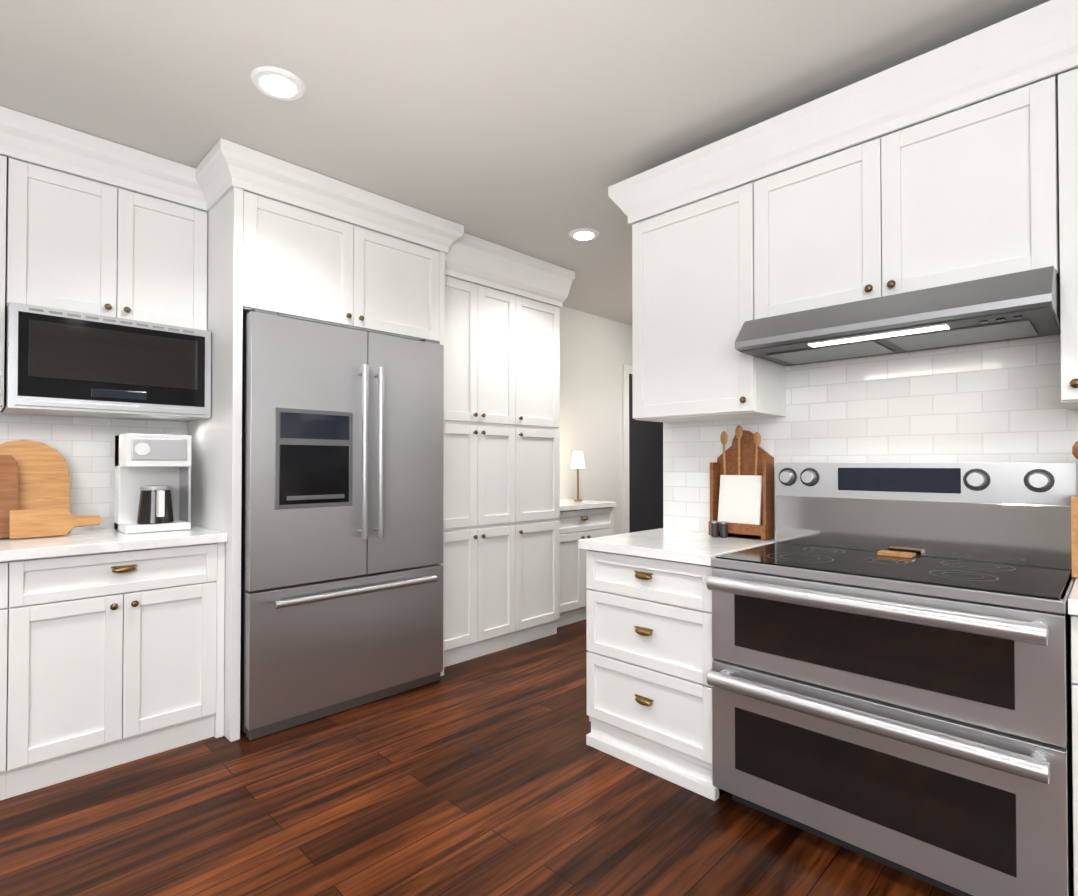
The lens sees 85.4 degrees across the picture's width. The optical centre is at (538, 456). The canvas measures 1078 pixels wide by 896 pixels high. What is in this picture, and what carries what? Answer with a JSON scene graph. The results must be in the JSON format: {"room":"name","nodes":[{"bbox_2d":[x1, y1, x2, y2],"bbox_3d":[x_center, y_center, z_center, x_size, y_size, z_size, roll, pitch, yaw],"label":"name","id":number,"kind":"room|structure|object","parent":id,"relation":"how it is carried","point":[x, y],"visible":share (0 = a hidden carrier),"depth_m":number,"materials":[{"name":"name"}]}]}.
{"room":"kitchen","nodes":[
{"label":"kitchen","id":0,"kind":"room"},
{"bbox_2d":[187,306,631,534],"bbox_3d":[-1.232,-0.038,3.838,0.120,2.650,10.400,-1,-1,45],"label":"wall","id":1,"kind":"structure","parent":0,"point":[595,353],"depth_m":5.51,"materials":[{"name":"paint"}]},
{"bbox_2d":[0,158,31,410],"bbox_3d":[-2.481,-0.790,2.269,0.326,1.177,0.719,-1,-1,45],"label":"upper cabinet","id":2,"kind":"object","parent":1,"relation":"attached to","point":[15,177],"depth_m":2.38,"materials":[{"name":"paint"}]},
{"bbox_2d":[32,166,139,319],"bbox_3d":[-2.119,-0.993,2.636,0.326,0.762,0.426,-1,-1,45],"label":"upper cabinet","id":3,"kind":"object","parent":1,"relation":"attached to","point":[86,235],"depth_m":2.55,"materials":[{"name":"paint"}]},
{"bbox_2d":[2,302,210,421],"bbox_3d":[-1.980,-0.399,2.706,0.413,0.420,0.727,-1,-1,45],"label":"microwave","id":4,"kind":"object","parent":3,"relation":"attached to","point":[63,363],"visible":1,"depth_m":2.53,"materials":[{"name":"silver metal"}]},
{"bbox_2d":[0,410,186,530],"bbox_3d":[-3.115,-0.149,1.855,0.006,0.977,3.530,-1,-1,45],"label":"backsplash","id":5,"kind":"structure","parent":1,"relation":"attached to","point":[84,447],"depth_m":2.80,"materials":[{"name":"tile"}]},
{"bbox_2d":[136,194,211,337],"bbox_3d":[-1.903,-0.991,2.853,0.326,0.762,0.425,-1,-1,45],"label":"upper cabinet","id":6,"kind":"object","parent":1,"relation":"attached to","point":[174,264],"depth_m":2.80,"materials":[{"name":"paint"}]},
{"bbox_2d":[0,106,467,257],"bbox_3d":[-2.285,-1.304,1.922,0.451,0.162,4.775,-1,-1,45],"label":"crown molding","id":7,"kind":"structure","parent":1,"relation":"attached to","point":[229,167],"depth_m":2.70,"materials":[{"name":"paint"}]},
{"bbox_2d":[212,190,367,341],"bbox_3d":[-1.381,-1.020,3.117,0.697,0.696,0.600,-1,-1,45],"label":"upper cabinet","id":8,"kind":"object","parent":1,"relation":"attached to","point":[222,238],"depth_m":2.81,"materials":[{"name":"paint"}]},
{"bbox_2d":[368,230,443,344],"bbox_3d":[-1.042,-1.016,3.458,0.697,0.696,0.599,-1,-1,45],"label":"upper cabinet","id":9,"kind":"object","parent":1,"relation":"attached to","point":[406,281],"depth_m":3.27,"materials":[{"name":"paint"}]},
{"bbox_2d":[622,364,662,533],"bbox_3d":[1.135,0.200,6.108,0.028,2.229,0.840,-1,-1,45],"label":"door","id":10,"kind":"structure","parent":1,"relation":"in","point":[642,475],"depth_m":6.00,"materials":[{"name":"paint"}]},
{"bbox_2d":[0,0,1049,325],"bbox_3d":[0.768,-1.437,1.867,5.720,0.100,10.400,-1,-1,45],"label":"ceiling","id":11,"kind":"structure","parent":0,"point":[534,128],"depth_m":2.16,"materials":[{"name":"paint"}]},
{"bbox_2d":[250,66,305,100],"bbox_3d":[-0.965,-1.377,2.165,0.188,0.013,0.188,-1,-1,45],"label":"recessed light","id":12,"kind":"object","parent":11,"relation":"in","point":[278,83],"visible":0.96,"depth_m":2.15,"materials":[{"name":"white plastic"}]},
{"bbox_2d":[569,228,598,240],"bbox_3d":[0.275,-1.359,3.583,0.188,0.013,0.188,-1,-1,45],"label":"recessed light","id":13,"kind":"object","parent":11,"relation":"in","point":[583,234],"visible":0.98,"depth_m":3.56,"materials":[{"name":"white plastic"}]},
{"bbox_2d":[0,619,1072,895],"bbox_3d":[0.768,1.312,1.833,5.720,0.100,10.400,-1,-1,45],"label":"floor","id":14,"kind":"structure","parent":0,"point":[490,775],"depth_m":2.04,"materials":[{"name":"brown wood"}]},
{"bbox_2d":[0,557,35,800],"bbox_3d":[-2.405,0.823,2.103,0.641,0.884,0.819,-1,-1,45],"label":"base cabinet","id":15,"kind":"object","parent":14,"relation":"on","point":[17,574],"depth_m":2.16,"materials":[{"name":"paint"}]},
{"bbox_2d":[36,541,226,789],"bbox_3d":[-1.921,0.829,2.590,0.641,0.884,0.793,-1,-1,45],"label":"base cabinet","id":16,"kind":"object","parent":14,"relation":"on","point":[111,647],"depth_m":2.40,"materials":[{"name":"paint"}]},
{"bbox_2d":[0,525,226,556],"bbox_3d":[-2.886,0.354,1.623,0.646,0.038,3.534,-1,-1,45],"label":"countertop","id":17,"kind":"structure","parent":16,"relation":"on","point":[76,541],"depth_m":2.44,"materials":[{"name":"white stone"}]},
{"bbox_2d":[0,440,102,538],"bbox_3d":[-2.207,0.133,2.539,0.232,0.421,0.484,-1,-1,45],"label":"cutting boards","id":18,"kind":"object","parent":17,"relation":"on","point":[34,490],"visible":1,"depth_m":2.56,"materials":[{"name":"brown wood"}]},
{"bbox_2d":[114,433,190,533],"bbox_3d":[-1.837,0.122,2.788,0.300,0.450,0.260,-1,-1,45],"label":"coffee maker","id":19,"kind":"object","parent":17,"relation":"on","point":[152,492],"visible":1,"depth_m":2.75,"materials":[{"name":"white plastic"}]},
{"bbox_2d":[240,308,443,739],"bbox_3d":[-1.153,0.306,3.213,0.806,1.943,1.050,-1,-1,45],"label":"refrigerator","id":20,"kind":"object","parent":14,"relation":"on","point":[342,530],"visible":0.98,"depth_m":2.89,"materials":[{"name":"grey metal"}]},
{"bbox_2d":[439,234,574,675],"bbox_3d":[-0.406,-0.034,4.086,0.697,2.648,1.205,-1,-1,45],"label":"tall cabinet","id":21,"kind":"object","parent":14,"relation":"on","point":[501,563],"depth_m":3.86,"materials":[{"name":"paint"}]},
{"bbox_2d":[557,499,615,627],"bbox_3d":[0.182,0.836,4.772,0.550,0.924,0.766,-1,-1,45],"label":"base cabinet","id":22,"kind":"object","parent":14,"relation":"on","point":[583,519],"visible":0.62,"depth_m":4.56,"materials":[{"name":"paint"}]},
{"bbox_2d":[571,451,584,500],"bbox_3d":[0.328,0.165,4.936,0.119,0.418,0.119,-1,-1,45],"label":"lamp","id":23,"kind":"object","parent":22,"relation":"on","point":[577,462],"visible":0.98,"depth_m":4.90,"materials":[{"name":"white fabric"}]},
{"bbox_2d":[579,528,775,800],"bbox_3d":[0.630,0.819,2.583,0.636,0.904,0.656,-1,-1,45],"label":"base cabinet","id":24,"kind":"object","parent":14,"relation":"on","point":[649,659],"visible":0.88,"depth_m":2.36,"materials":[{"name":"paint"}]},
{"bbox_2d":[709,425,774,539],"bbox_3d":[0.910,0.109,2.664,0.270,0.513,0.140,-1,-1,45],"label":"cookbook stand","id":25,"kind":"object","parent":24,"relation":"on","point":[742,487],"visible":1,"depth_m":2.67,"materials":[{"name":"brown wood"}]},
{"bbox_2d":[706,462,1077,895],"bbox_3d":[1.163,0.641,1.983,0.960,1.244,0.739,-1,-1,45],"label":"range","id":26,"kind":"object","parent":14,"relation":"on","point":[889,678],"visible":1,"depth_m":1.78,"materials":[{"name":"grey metal"}]},
{"bbox_2d":[1068,578,1077,895],"bbox_3d":[1.965,0.802,1.254,1.196,0.904,0.660,-1,-1,45],"label":"base cabinet","id":27,"kind":"object","parent":14,"relation":"on","point":[1073,604],"visible":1,"depth_m":1.46,"materials":[{"name":"paint"}]},
{"bbox_2d":[1071,441,1077,577],"bbox_3d":[1.687,0.145,1.708,0.190,0.417,0.162,-1,-1,45],"label":"box","id":28,"kind":"object","parent":27,"relation":"on","point":[1074,530],"visible":1,"depth_m":1.71,"materials":[{"name":"brown wood"}]},
{"bbox_3d":[1.997,-0.063,1.785,3.685,2.650,0.120,-1,-1,45],"label":"wall","id":29,"kind":"structure","parent":0,"visible":0},
{"bbox_2d":[608,0,1077,422],"bbox_3d":[1.504,-0.729,1.907,2.906,1.145,0.406,-1,-1,45],"label":"upper cabinet","id":30,"kind":"object","parent":29,"relation":"attached to","point":[955,161],"visible":0.94,"depth_m":2.08,"materials":[{"name":"paint"}]},
{"bbox_2d":[663,334,1077,538],"bbox_3d":[1.935,-0.115,1.758,3.634,0.947,0.006,-1,-1,45],"label":"backsplash","id":31,"kind":"structure","parent":29,"relation":"attached to","point":[999,401],"depth_m":2.27,"materials":[{"name":"tile"}]},
{"bbox_2d":[735,266,1059,365],"bbox_3d":[1.248,-0.467,2.091,0.914,0.135,0.500,-1,-1,45],"label":"range hood","id":32,"kind":"object","parent":29,"relation":"attached to","point":[1018,305],"visible":0.94,"depth_m":1.91,"materials":[{"name":"silver metal"}]}
]}

